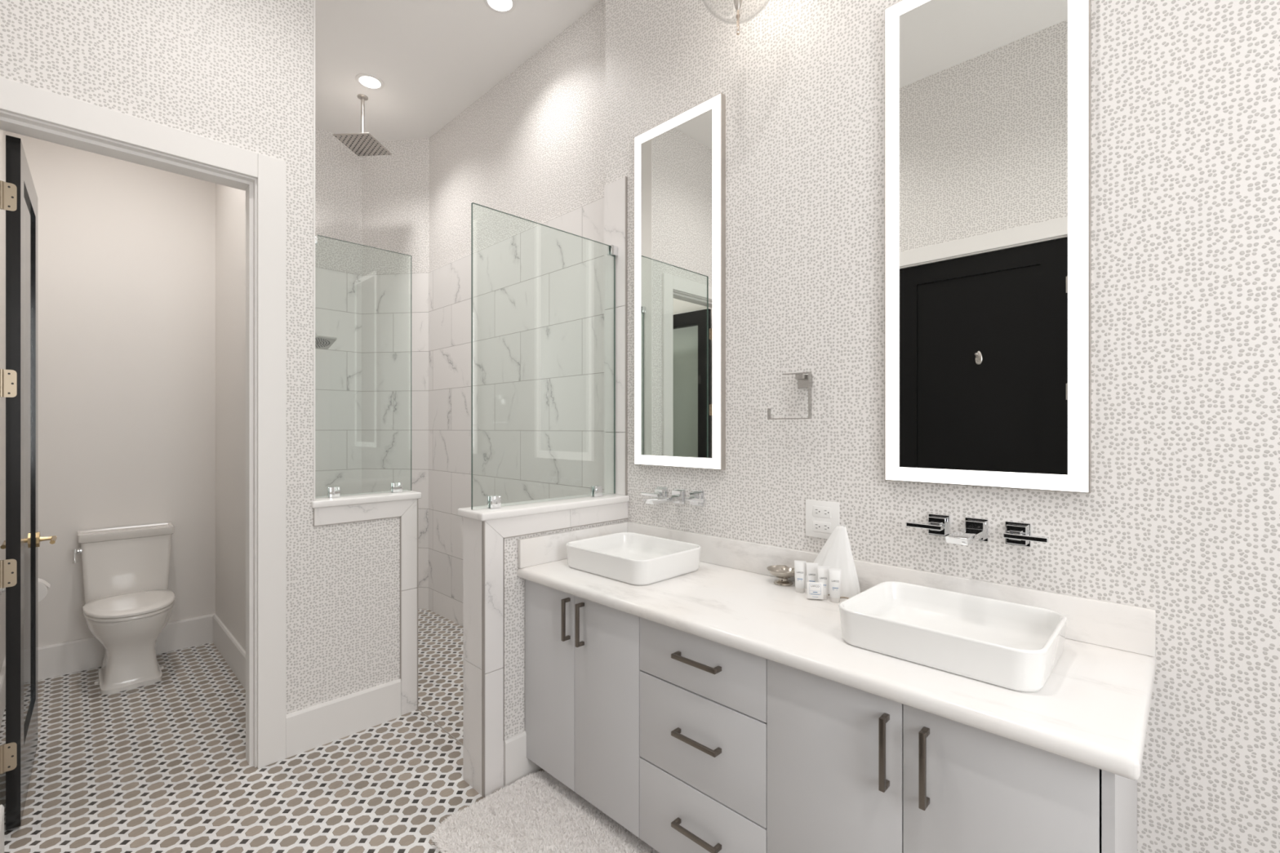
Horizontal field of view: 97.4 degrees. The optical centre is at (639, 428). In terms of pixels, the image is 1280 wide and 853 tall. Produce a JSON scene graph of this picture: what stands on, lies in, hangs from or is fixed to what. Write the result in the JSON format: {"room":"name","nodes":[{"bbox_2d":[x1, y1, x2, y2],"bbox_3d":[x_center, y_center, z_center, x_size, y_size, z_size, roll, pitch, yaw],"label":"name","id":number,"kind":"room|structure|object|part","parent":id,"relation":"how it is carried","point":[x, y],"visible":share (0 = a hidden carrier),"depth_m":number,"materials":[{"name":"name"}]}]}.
{"room":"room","nodes":[
{"label":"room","id":0,"kind":"room"},
{"bbox_2d":[0,129,5,672],"bbox_3d":[-2.835,-0.425,2.385,1.842,3.670,0.095,0,0,44],"label":"wall","id":1,"kind":"structure","parent":0,"point":[2,133],"depth_m":2.93,"materials":[{"name":"white paint"}]},
{"bbox_2d":[0,654,5,728],"bbox_3d":[-3.157,1.319,2.779,0.798,0.181,0.016,0,0,44],"label":"baseboard","id":2,"kind":"structure","parent":1,"relation":"attached to","point":[2,674],"depth_m":2.77,"materials":[{"name":"white paint"}]},
{"bbox_2d":[0,587,5,595],"bbox_3d":[-3.120,0.815,2.814,0.157,0.044,0.117,0,0,44],"label":"toilet paper holder","id":3,"kind":"object","parent":1,"relation":"attached to","point":[2,590],"visible":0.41,"depth_m":2.81,"materials":[{"name":"silver metal"}]},
{"bbox_2d":[37,577,50,602],"bbox_3d":[-3.076,0.826,2.848,0.100,0.114,0.120,0,0,44],"label":"toilet paper roll","id":4,"kind":"object","parent":3,"relation":"on","point":[42,585],"visible":0.35,"depth_m":2.84,"materials":[{"name":"white paper"}]},
{"bbox_2d":[5,130,215,647],"bbox_3d":[-3.218,-0.425,3.406,0.135,3.670,1.017,0,0,44],"label":"wall","id":5,"kind":"structure","parent":0,"point":[126,250],"depth_m":3.39,"materials":[{"name":"white paint"}]},
{"bbox_2d":[37,613,214,680],"bbox_3d":[-3.131,1.319,3.387,0.016,0.181,0.921,0,0,44],"label":"baseboard","id":6,"kind":"structure","parent":5,"relation":"attached to","point":[84,654],"depth_m":3.30,"materials":[{"name":"white paint"}]},
{"bbox_2d":[0,0,414,714],"bbox_3d":[-1.687,-0.425,2.346,0.150,3.670,1.457,0,0,44],"label":"wall","id":7,"kind":"structure","parent":0,"point":[239,73],"depth_m":2.41,"materials":[{"name":"paper"}]},
{"bbox_2d":[0,134,57,830],"bbox_3d":[-2.426,0.190,2.224,0.721,2.416,0.160,0,0,44],"label":"door","id":8,"kind":"structure","parent":7,"relation":"in","point":[18,194],"depth_m":1.97,"materials":[{"name":"black paint"}]},
{"bbox_3d":[-2.647,0.485,2.373,0.135,0.063,0.065,0,0,44],"label":"handle","id":9,"kind":"part","parent":8,"relation":"part of","materials":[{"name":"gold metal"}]},
{"bbox_3d":[-2.431,0.129,2.224,0.007,2.068,0.487,0,0,-44],"label":"glass pane","id":10,"kind":"part","parent":8,"relation":"part of","materials":[{"name":"white"}]},
{"bbox_3d":[-2.577,0.485,2.440,0.138,0.063,0.062,0,0,44],"label":"handle","id":11,"kind":"part","parent":8,"relation":"part of","materials":[{"name":"gold metal"}]},
{"bbox_2d":[0,110,257,768],"bbox_3d":[-1.900,0.178,2.137,0.159,2.464,0.749,0,0,44],"label":"trim","id":12,"kind":"structure","parent":7,"relation":"attached to","point":[9,122],"depth_m":2.33,"materials":[{"name":"white paint"}]},
{"bbox_2d":[0,76,285,768],"bbox_3d":[-1.800,0.136,2.112,0.018,2.548,0.813,0,0,44],"label":"trim","id":13,"kind":"structure","parent":7,"relation":"attached to","point":[16,98],"depth_m":2.34,"materials":[{"name":"white paint"}]},
{"bbox_2d":[285,678,400,758],"bbox_3d":[-1.344,1.319,2.577,0.016,0.181,0.488,0,0,44],"label":"baseboard","id":14,"kind":"structure","parent":7,"relation":"attached to","point":[313,726],"depth_m":2.55,"materials":[{"name":"white paint"}]},
{"bbox_2d":[314,498,417,525],"bbox_3d":[-1.280,0.393,2.650,0.007,0.077,0.462,0,0,44],"label":"trim","id":15,"kind":"structure","parent":7,"relation":"attached to","point":[353,513],"depth_m":2.62,"materials":[{"name":"stone"}]},
{"bbox_2d":[313,498,417,709],"bbox_3d":[-1.280,0.882,2.652,0.014,1.056,0.470,0,0,44],"label":"trim","id":16,"kind":"structure","parent":7,"relation":"attached to","point":[400,517],"depth_m":2.75,"materials":[{"name":"silver metal"}]},
{"bbox_2d":[311,489,421,508],"bbox_3d":[-1.332,0.339,2.708,0.186,0.031,0.491,0,0,44],"label":"trim","id":17,"kind":"structure","parent":7,"relation":"on","point":[358,499],"depth_m":2.64,"materials":[{"name":"stone"}]},
{"bbox_2d":[315,233,411,497],"bbox_3d":[-1.332,-0.280,2.709,0.034,1.206,0.462,0,0,44],"label":"glass","id":18,"kind":"object","parent":17,"relation":"on","point":[332,491],"visible":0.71,"depth_m":2.81,"materials":[{"name":"white"}]},
{"bbox_2d":[400,499,417,715],"bbox_3d":[-1.145,0.883,2.786,0.007,1.054,0.079,0,0,44],"label":"trim","id":19,"kind":"structure","parent":7,"relation":"attached to","point":[409,518],"depth_m":2.78,"materials":[{"name":"stone"}]},
{"bbox_2d":[215,183,245,651],"bbox_3d":[-2.225,-0.425,3.210,1.828,3.670,0.093,0,0,44],"label":"wall","id":20,"kind":"structure","parent":0,"point":[230,202],"depth_m":3.37,"materials":[{"name":"white paint"}]},
{"bbox_2d":[213,613,245,689],"bbox_3d":[-2.212,1.319,3.120,1.668,0.181,0.016,0,0,44],"label":"baseboard","id":21,"kind":"structure","parent":20,"relation":"attached to","point":[231,651],"depth_m":3.31,"materials":[{"name":"white paint"}]},
{"bbox_2d":[0,608,544,852],"bbox_3d":[-0.476,1.470,1.728,6.800,0.120,2.700,0,0,44],"label":"floor","id":22,"kind":"structure","parent":0,"point":[162,766],"depth_m":2.28,"materials":[{"name":"tile"}]},
{"bbox_2d":[71,522,175,694],"bbox_3d":[-2.887,1.004,3.164,0.663,0.812,0.441,0,0,44],"label":"toilet","id":23,"kind":"object","parent":22,"relation":"on","point":[128,602],"visible":1,"depth_m":3.15,"materials":[{"name":"white ceramic"}]},
{"bbox_3d":[-3.142,0.711,3.134,0.051,0.082,0.040,0,0,44],"label":"flush lever","id":24,"kind":"part","parent":23,"relation":"part of","materials":[{"name":"silver metal"}]},
{"bbox_3d":[-3.042,0.621,3.333,0.205,0.046,0.416,0,0,44],"label":"tank lid","id":25,"kind":"part","parent":23,"relation":"part of","materials":[{"name":"white ceramic"}]},
{"bbox_3d":[-3.042,0.823,3.334,0.188,0.356,0.392,0,0,44],"label":"tank","id":26,"kind":"part","parent":23,"relation":"part of","materials":[{"name":"white ceramic"}]},
{"bbox_3d":[-2.818,0.995,3.114,0.491,0.018,0.380,0,0,44],"label":"seat","id":27,"kind":"part","parent":23,"relation":"part of","materials":[{"name":"white ceramic"}]},
{"bbox_3d":[-2.818,0.972,3.114,0.495,0.022,0.382,0,0,44],"label":"lid","id":28,"kind":"part","parent":23,"relation":"part of","materials":[{"name":"white ceramic"}]},
{"bbox_3d":[-2.848,1.208,3.144,0.561,0.404,0.368,0,0,44],"label":"bowl","id":29,"kind":"part","parent":23,"relation":"part of","materials":[{"name":"white ceramic"}]},
{"bbox_2d":[428,770,659,852],"bbox_3d":[-0.247,1.394,1.820,0.912,0.032,0.568,0,0,44],"label":"bath rug","id":30,"kind":"object","parent":22,"relation":"on","point":[537,812],"visible":0.92,"depth_m":1.96,"materials":[{"name":"white fabric"}]},
{"bbox_2d":[524,579,641,837],"bbox_3d":[-0.042,1.007,2.248,0.650,0.806,0.619,0,0,44],"label":"vanity cabinet","id":31,"kind":"object","parent":22,"relation":"on","point":[582,670],"visible":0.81,"depth_m":2.01,"materials":[{"name":"white paint"}]},
{"bbox_3d":[-0.348,0.973,2.175,0.315,0.719,0.018,0,0,44],"label":"door","id":32,"kind":"part","parent":31,"relation":"part of","materials":[{"name":"white paint"}]},
{"bbox_3d":[-0.273,0.703,2.064,0.012,0.152,0.034,0,0,44],"label":"handle","id":33,"kind":"part","parent":31,"relation":"part of","materials":[{"name":"brown metal"}]},
{"bbox_3d":[-0.215,0.703,2.008,0.012,0.152,0.034,0,0,44],"label":"handle","id":34,"kind":"part","parent":31,"relation":"part of","materials":[{"name":"brown metal"}]},
{"bbox_3d":[-0.115,0.973,1.947,0.330,0.719,0.018,0,0,44],"label":"door","id":35,"kind":"part","parent":31,"relation":"part of","materials":[{"name":"white paint"}]},
{"bbox_2d":[639,617,767,852],"bbox_3d":[0.359,1.007,1.854,0.473,0.806,0.619,0,0,44],"label":"drawers","id":36,"kind":"object","parent":22,"relation":"on","point":[703,702],"visible":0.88,"depth_m":1.64,"materials":[{"name":"white paint"}]},
{"bbox_3d":[0.162,1.188,1.638,0.163,0.012,0.034,0,0,44],"label":"handle","id":37,"kind":"part","parent":36,"relation":"part of","materials":[{"name":"brown metal"}]},
{"bbox_3d":[0.162,0.915,1.638,0.163,0.012,0.034,0,0,44],"label":"handle","id":38,"kind":"part","parent":36,"relation":"part of","materials":[{"name":"brown metal"}]},
{"bbox_3d":[0.162,0.683,1.638,0.163,0.012,0.034,0,0,44],"label":"handle","id":39,"kind":"part","parent":36,"relation":"part of","materials":[{"name":"brown metal"}]},
{"bbox_3d":[0.173,1.201,1.664,0.471,0.262,0.018,0,0,44],"label":"drawer","id":40,"kind":"part","parent":36,"relation":"part of","materials":[{"name":"white paint"}]},
{"bbox_3d":[0.173,0.927,1.664,0.471,0.276,0.018,0,0,44],"label":"drawer","id":41,"kind":"part","parent":36,"relation":"part of","materials":[{"name":"white paint"}]},
{"bbox_3d":[0.173,0.699,1.664,0.471,0.171,0.018,0,0,44],"label":"drawer","id":42,"kind":"part","parent":36,"relation":"part of","materials":[{"name":"white paint"}]},
{"bbox_2d":[767,659,1137,852],"bbox_3d":[0.782,1.007,1.440,0.708,0.806,0.619,0,0,44],"label":"vanity cabinet","id":43,"kind":"object","parent":22,"relation":"on","point":[851,770],"visible":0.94,"depth_m":1.24,"materials":[{"name":"white paint"}]},
{"bbox_3d":[0.466,0.973,1.377,0.344,0.719,0.018,0,0,44],"label":"door","id":44,"kind":"part","parent":43,"relation":"part of","materials":[{"name":"white paint"}]},
{"bbox_2d":[516,521,1155,780],"bbox_3d":[0.391,0.526,1.824,1.872,0.156,0.619,0,0,44],"label":"countertop","id":45,"kind":"structure","parent":43,"relation":"on","point":[1092,709],"depth_m":1.45,"materials":[{"name":"beige stone"}]},
{"bbox_2d":[565,532,701,585],"bbox_3d":[-0.029,0.515,2.258,0.456,0.094,0.376,0,0,44],"label":"vessel basin","id":46,"kind":"object","parent":45,"relation":"in","point":[629,557],"visible":1,"depth_m":2.18,"materials":[{"name":"white ceramic"}]},
{"bbox_2d":[766,564,795,586],"bbox_3d":[0.518,0.536,2.030,0.117,0.052,0.117,0,0,44],"label":"footed bowl","id":47,"kind":"object","parent":45,"relation":"on","point":[783,572],"visible":0.91,"depth_m":2.02,"materials":[{"name":"grey metal"}]},
{"bbox_3d":[0.518,0.524,2.030,0.117,0.030,0.117,0,0,44],"label":"dish","id":48,"kind":"part","parent":47,"relation":"part of","materials":[{"name":"grey metal"}]},
{"bbox_2d":[794,560,805,592],"bbox_3d":[0.550,0.509,1.929,0.032,0.106,0.031,0,0,-23],"label":"toiletry tube","id":49,"kind":"object","parent":45,"relation":"on","point":[799,566],"visible":1,"depth_m":1.92,"materials":[{"name":"white plastic"}]},
{"bbox_2d":[805,562,817,582],"bbox_3d":[0.582,0.509,1.900,0.032,0.106,0.031,0,0,-26],"label":"toiletry tube","id":50,"kind":"object","parent":45,"relation":"on","point":[811,568],"visible":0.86,"depth_m":1.90,"materials":[{"name":"white plastic"}]},
{"bbox_2d":[806,582,823,599],"bbox_3d":[0.574,0.533,1.843,0.052,0.055,0.029,0,0,12],"label":"soap box","id":51,"kind":"object","parent":45,"relation":"on","point":[815,590],"visible":1,"depth_m":1.83,"materials":[{"name":"white cardboard"}]},
{"bbox_2d":[808,583,821,597],"bbox_3d":[0.572,0.531,1.835,0.036,0.040,0.010,0,0,12],"label":"print","id":52,"kind":"object","parent":51,"relation":"attached to","point":[815,589],"depth_m":1.84},
{"bbox_2d":[817,565,829,599],"bbox_3d":[0.606,0.509,1.854,0.032,0.106,0.031,0,0,-23],"label":"toiletry tube","id":53,"kind":"object","parent":45,"relation":"on","point":[822,571],"visible":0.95,"depth_m":1.85,"materials":[{"name":"white plastic"}]},
{"bbox_2d":[804,524,860,599],"bbox_3d":[0.645,0.444,1.912,0.210,0.234,0.094,0,0,44],"label":"towel","id":54,"kind":"object","parent":45,"relation":"on","point":[836,553],"visible":0.66,"depth_m":1.87,"materials":[{"name":"white fabric"}]},
{"bbox_2d":[828,568,841,602],"bbox_3d":[0.631,0.509,1.819,0.032,0.106,0.031,0,0,-28],"label":"toiletry tube","id":55,"kind":"object","parent":45,"relation":"on","point":[834,575],"visible":1,"depth_m":1.81,"materials":[{"name":"white plastic"}]},
{"bbox_2d":[838,581,1066,692],"bbox_3d":[0.796,0.515,1.449,0.456,0.094,0.376,0,0,44],"label":"vessel basin","id":56,"kind":"object","parent":45,"relation":"in","point":[1016,646],"visible":1,"depth_m":1.43,"materials":[{"name":"white ceramic"}]},
{"bbox_3d":[0.548,0.727,1.260,0.012,0.162,0.034,0,0,44],"label":"handle","id":57,"kind":"part","parent":43,"relation":"part of","materials":[{"name":"brown metal"}]},
{"bbox_3d":[0.608,0.727,1.201,0.012,0.162,0.034,0,0,44],"label":"handle","id":58,"kind":"part","parent":43,"relation":"part of","materials":[{"name":"brown metal"}]},
{"bbox_3d":[0.712,0.973,1.136,0.338,0.719,0.018,0,0,44],"label":"door","id":59,"kind":"part","parent":43,"relation":"part of","materials":[{"name":"white paint"}]},
{"bbox_2d":[313,0,315,501],"bbox_3d":[-1.496,-0.969,2.540,0.152,2.582,0.008,0,0,44],"label":"trim","id":60,"kind":"structure","parent":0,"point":[313,0],"depth_m":2.49,"materials":[{"name":"white paint"}]},
{"bbox_2d":[315,127,361,275],"bbox_3d":[-2.543,-0.425,4.186,0.106,3.670,0.856,0,0,44],"label":"wall","id":61,"kind":"structure","parent":0,"point":[338,169],"depth_m":4.32,"materials":[{"name":"paper"}]},
{"bbox_2d":[315,332,337,349],"bbox_3d":[-2.333,-0.640,3.976,0.469,0.158,0.206,0,0,44],"label":"shower head","id":62,"kind":"object","parent":61,"relation":"attached to","point":[321,342],"visible":0.58,"depth_m":3.89},
{"bbox_2d":[315,266,361,497],"bbox_3d":[-2.502,0.101,4.145,0.010,2.618,0.855,0,0,44],"label":"trim","id":63,"kind":"structure","parent":61,"relation":"attached to","point":[338,294],"depth_m":4.32,"materials":[{"name":"tile"}]},
{"bbox_2d":[361,137,429,275],"bbox_3d":[-1.887,-0.425,4.529,0.563,3.669,0.554,0,0,44],"label":"wall","id":64,"kind":"structure","parent":0,"point":[395,187],"depth_m":4.41,"materials":[{"name":"paper"}]},
{"bbox_2d":[361,272,428,609],"bbox_3d":[-1.925,0.101,4.410,0.569,2.618,0.010,0,0,8],"label":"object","id":65,"kind":"structure","parent":64,"relation":"attached to","point":[385,298],"depth_m":4.40,"materials":[{"name":"tile"}]},
{"bbox_2d":[315,0,600,142],"bbox_3d":[-0.476,-2.320,1.728,6.800,0.120,2.700,0,0,44],"label":"ceiling","id":66,"kind":"structure","parent":0,"point":[433,59],"depth_m":3.38,"materials":[{"name":"white paint"}]},
{"bbox_2d":[333,93,391,155],"bbox_3d":[-1.901,-2.099,3.860,0.250,0.321,0.290,0,0,4],"label":"shower head","id":67,"kind":"object","parent":66,"relation":"hanging from","point":[362,144],"visible":1,"depth_m":3.83},
{"bbox_3d":[-1.901,-1.946,3.860,0.250,0.010,0.290,0,0,4],"label":"plate","id":68,"kind":"part","parent":67,"relation":"part of","materials":[{"name":"silver metal"}]},
{"bbox_3d":[-1.892,-2.102,3.833,0.036,0.293,0.036,0,0,44],"label":"arm","id":69,"kind":"part","parent":67,"relation":"part of","materials":[{"name":"silver metal"}]},
{"bbox_2d":[355,73,384,89],"bbox_3d":[-1.761,-2.257,3.664,0.172,0.006,0.172,0,0,44],"label":"recessed light","id":70,"kind":"object","parent":66,"relation":"in","point":[368,81],"visible":1,"depth_m":3.66,"materials":[{"name":"white paint"}]},
{"bbox_2d":[359,76,380,87],"bbox_3d":[-1.761,-2.258,3.664,0.123,0.001,0.123,0,0,44],"label":"diffuser","id":71,"kind":"object","parent":70,"relation":"attached to","point":[366,82],"depth_m":3.67,"materials":[{"name":"white"}]},
{"bbox_2d":[483,0,516,13],"bbox_3d":[-0.742,-2.257,2.974,0.172,0.006,0.172,0,0,44],"label":"recessed light","id":72,"kind":"object","parent":66,"relation":"in","point":[503,6],"visible":1,"depth_m":3.00,"materials":[{"name":"white paint"}]},
{"bbox_2d":[488,0,511,9],"bbox_3d":[-0.742,-2.258,2.974,0.123,0.001,0.123,0,0,44],"label":"diffuser","id":73,"kind":"object","parent":72,"relation":"attached to","point":[492,4],"depth_m":2.99,"materials":[{"name":"white"}]},
{"bbox_2d":[702,0,769,35],"bbox_3d":[0.342,-1.817,1.961,0.320,0.886,0.320,0,0,44],"label":"pendant light","id":74,"kind":"object","parent":66,"relation":"hanging from","point":[737,3],"visible":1,"depth_m":1.96,"materials":[{"name":"glass"}]},
{"bbox_3d":[0.342,-1.619,1.961,0.320,0.349,0.320,0,0,44],"label":"lamp shade","id":75,"kind":"part","parent":74,"relation":"part of","materials":[{"name":"clear glass"}]},
{"bbox_2d":[733,0,742,10],"bbox_3d":[0.342,-1.508,1.961,0.032,0.100,0.032,0,0,44],"label":"socket","id":76,"kind":"object","parent":74,"relation":"attached to","point":[737,3],"depth_m":1.95,"materials":[{"name":"silver metal"}]},
{"bbox_2d":[429,0,605,271],"bbox_3d":[-0.963,-0.425,3.868,2.608,3.670,0.225,0,0,44],"label":"wall","id":77,"kind":"structure","parent":0,"point":[532,147],"depth_m":3.47,"materials":[{"name":"paint"}]},
{"bbox_2d":[428,196,605,626],"bbox_3d":[-0.877,0.101,3.620,2.134,2.618,0.010,0,0,44],"label":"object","id":78,"kind":"structure","parent":77,"relation":"attached to","point":[538,291],"depth_m":3.56,"materials":[{"name":"tile"}]},
{"bbox_2d":[503,519,627,786],"bbox_3d":[-0.376,0.882,2.476,0.166,1.056,0.763,0,0,44],"label":"wall","id":79,"kind":"structure","parent":0,"point":[514,585],"depth_m":2.25,"materials":[{"name":"paper"}]},
{"bbox_2d":[417,709,462,745],"bbox_3d":[-0.868,1.409,2.577,0.678,0.002,0.005,0,0,44],"label":"trim","id":80,"kind":"structure","parent":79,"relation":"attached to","point":[418,709],"depth_m":2.64,"materials":[{"name":"silver metal"}]},
{"bbox_2d":[462,516,481,795],"bbox_3d":[-0.654,0.882,2.207,0.144,1.056,0.010,0,0,44],"label":"trim","id":81,"kind":"structure","parent":79,"relation":"attached to","point":[472,528],"depth_m":2.20,"materials":[{"name":"tile"}]},
{"bbox_2d":[484,521,503,796],"bbox_3d":[-0.567,0.883,2.179,0.007,1.054,0.081,0,0,44],"label":"trim","id":82,"kind":"structure","parent":79,"relation":"attached to","point":[494,541],"depth_m":2.17,"materials":[{"name":"tile"}]},
{"bbox_2d":[457,492,629,520],"bbox_3d":[-0.392,0.339,2.474,0.195,0.031,0.787,0,0,44],"label":"trim","id":83,"kind":"structure","parent":79,"relation":"on","point":[511,511],"depth_m":2.36,"materials":[{"name":"stone"}]},
{"bbox_2d":[471,202,617,510],"bbox_3d":[-0.387,-0.280,2.470,0.034,1.206,0.769,0,0,44],"label":"glass","id":84,"kind":"object","parent":83,"relation":"on","point":[493,501],"visible":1,"depth_m":2.36,"materials":[{"name":"clear glass"}]},
{"bbox_3d":[-0.390,-0.280,2.467,0.010,1.200,0.760,0,0,44],"label":"pane","id":85,"kind":"part","parent":84,"relation":"part of","materials":[{"name":"clear glass"}]},
{"bbox_2d":[481,517,628,797],"bbox_3d":[-0.331,0.882,2.423,0.012,1.056,0.772,0,0,44],"label":"trim","id":86,"kind":"structure","parent":79,"relation":"attached to","point":[482,522],"depth_m":2.15,"materials":[{"name":"silver metal"}]},
{"bbox_2d":[484,502,627,537],"bbox_3d":[-0.327,0.393,2.424,0.007,0.076,0.766,0,0,44],"label":"trim","id":87,"kind":"structure","parent":79,"relation":"attached to","point":[527,524],"depth_m":2.39,"materials":[{"name":"stone"}]},
{"bbox_2d":[605,0,1279,852],"bbox_3d":[1.291,-0.425,1.596,3.792,3.670,0.314,0,0,44],"label":"wall","id":88,"kind":"structure","parent":0,"point":[1180,519],"depth_m":1.45,"materials":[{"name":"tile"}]},
{"bbox_2d":[604,176,625,495],"bbox_3d":[-0.122,-0.443,2.755,0.151,1.530,0.009,0,0,44],"label":"trim","id":89,"kind":"structure","parent":88,"relation":"attached to","point":[614,192],"depth_m":2.75,"materials":[{"name":"tile"}]},
{"bbox_2d":[625,176,627,495],"bbox_3d":[-0.066,-0.443,2.699,0.005,1.530,0.010,0,0,44],"label":"trim","id":90,"kind":"structure","parent":88,"relation":"attached to","point":[626,177],"depth_m":2.70,"materials":[{"name":"silver metal"}]},
{"bbox_2d":[640,486,706,506],"bbox_3d":[0.103,0.299,2.393,0.361,0.066,0.210,0,0,44],"label":"faucet","id":91,"kind":"object","parent":88,"relation":"attached to","point":[696,498],"visible":1,"depth_m":2.39,"materials":[{"name":"silver metal"}]},
{"bbox_3d":[0.052,0.299,2.526,0.102,0.024,0.032,0,0,44],"label":"lever handle","id":92,"kind":"part","parent":91,"relation":"part of","materials":[{"name":"silver metal"}]},
{"bbox_3d":[0.093,0.305,2.382,0.054,0.020,0.181,0,0,44],"label":"spout","id":93,"kind":"part","parent":91,"relation":"part of","materials":[{"name":"silver metal"}]},
{"bbox_3d":[0.237,0.299,2.345,0.102,0.024,0.032,0,0,44],"label":"lever handle","id":94,"kind":"part","parent":91,"relation":"part of","materials":[{"name":"silver metal"}]},
{"bbox_2d":[633,92,725,470],"bbox_3d":[0.161,-0.595,2.463,0.501,1.530,0.030,0,0,44],"label":"wall mirror","id":95,"kind":"object","parent":88,"relation":"attached to","point":[679,162],"visible":1,"depth_m":2.42,"materials":[{"name":"silver metal"}]},
{"bbox_2d":[767,372,812,419],"bbox_3d":[0.556,-0.115,2.053,0.168,0.165,0.062,0,0,44],"label":"towel holder","id":96,"kind":"object","parent":88,"relation":"attached to","point":[803,380],"visible":1,"depth_m":2.02,"materials":[{"name":"grey metal"}]},
{"bbox_2d":[805,499,839,538],"bbox_3d":[0.648,0.327,2.000,0.128,0.133,0.008,0,0,44],"label":"power outlet","id":97,"kind":"object","parent":88,"relation":"attached to","point":[822,517],"visible":0.96,"depth_m":2.00,"materials":[{"name":"white plastic"}]},
{"bbox_2d":[813,520,831,533],"bbox_3d":[0.646,0.352,1.998,0.068,0.037,0.003,0,0,44],"label":"receptacle","id":98,"kind":"object","parent":97,"relation":"attached to","point":[819,526],"depth_m":2.00,"materials":[{"name":"grey plastic"}]},
{"bbox_2d":[813,506,831,518],"bbox_3d":[0.646,0.298,1.998,0.068,0.037,0.003,0,0,44],"label":"receptacle","id":99,"kind":"object","parent":97,"relation":"attached to","point":[819,512],"depth_m":2.00,"materials":[{"name":"grey plastic"}]},
{"bbox_2d":[627,521,1155,657],"bbox_3d":[0.608,0.505,2.030,1.851,0.114,0.020,0,0,44],"label":"backsplash","id":100,"kind":"structure","parent":88,"relation":"attached to","point":[1127,628],"depth_m":1.65,"materials":[{"name":"beige stone"}]},
{"bbox_2d":[906,513,1048,546],"bbox_3d":[0.924,0.299,1.587,0.361,0.066,0.210,0,0,44],"label":"faucet","id":101,"kind":"object","parent":88,"relation":"attached to","point":[1015,533],"visible":1,"depth_m":1.59,"materials":[{"name":"silver metal"}]},
{"bbox_3d":[0.873,0.299,1.721,0.102,0.024,0.032,0,0,44],"label":"lever handle","id":102,"kind":"part","parent":101,"relation":"part of","materials":[{"name":"silver metal"}]},
{"bbox_3d":[0.914,0.305,1.577,0.054,0.020,0.181,0,0,44],"label":"spout","id":103,"kind":"part","parent":101,"relation":"part of","materials":[{"name":"silver metal"}]},
{"bbox_3d":[1.058,0.299,1.539,0.102,0.024,0.032,0,0,44],"label":"lever handle","id":104,"kind":"part","parent":101,"relation":"part of","materials":[{"name":"silver metal"}]},
{"bbox_2d":[884,0,1091,493],"bbox_3d":[0.990,-0.595,1.650,0.522,1.530,0.030,0,0,44],"label":"wall mirror","id":105,"kind":"object","parent":88,"relation":"attached to","point":[988,103],"visible":1,"depth_m":1.62,"materials":[{"name":"silver metal"}]},
{"bbox_3d":[-0.544,-0.425,0.211,4.472,3.670,0.140,0,0,44],"label":"wall","id":106,"kind":"structure","parent":0,"visible":0},
{"bbox_2d":[0,804,4,852],"bbox_3d":[-1.643,1.319,1.399,1.236,0.181,0.016,0,0,44],"label":"baseboard","id":107,"kind":"structure","parent":106,"relation":"attached to","point":[2,807],"depth_m":1.80,"materials":[{"name":"white paint"}]}
]}

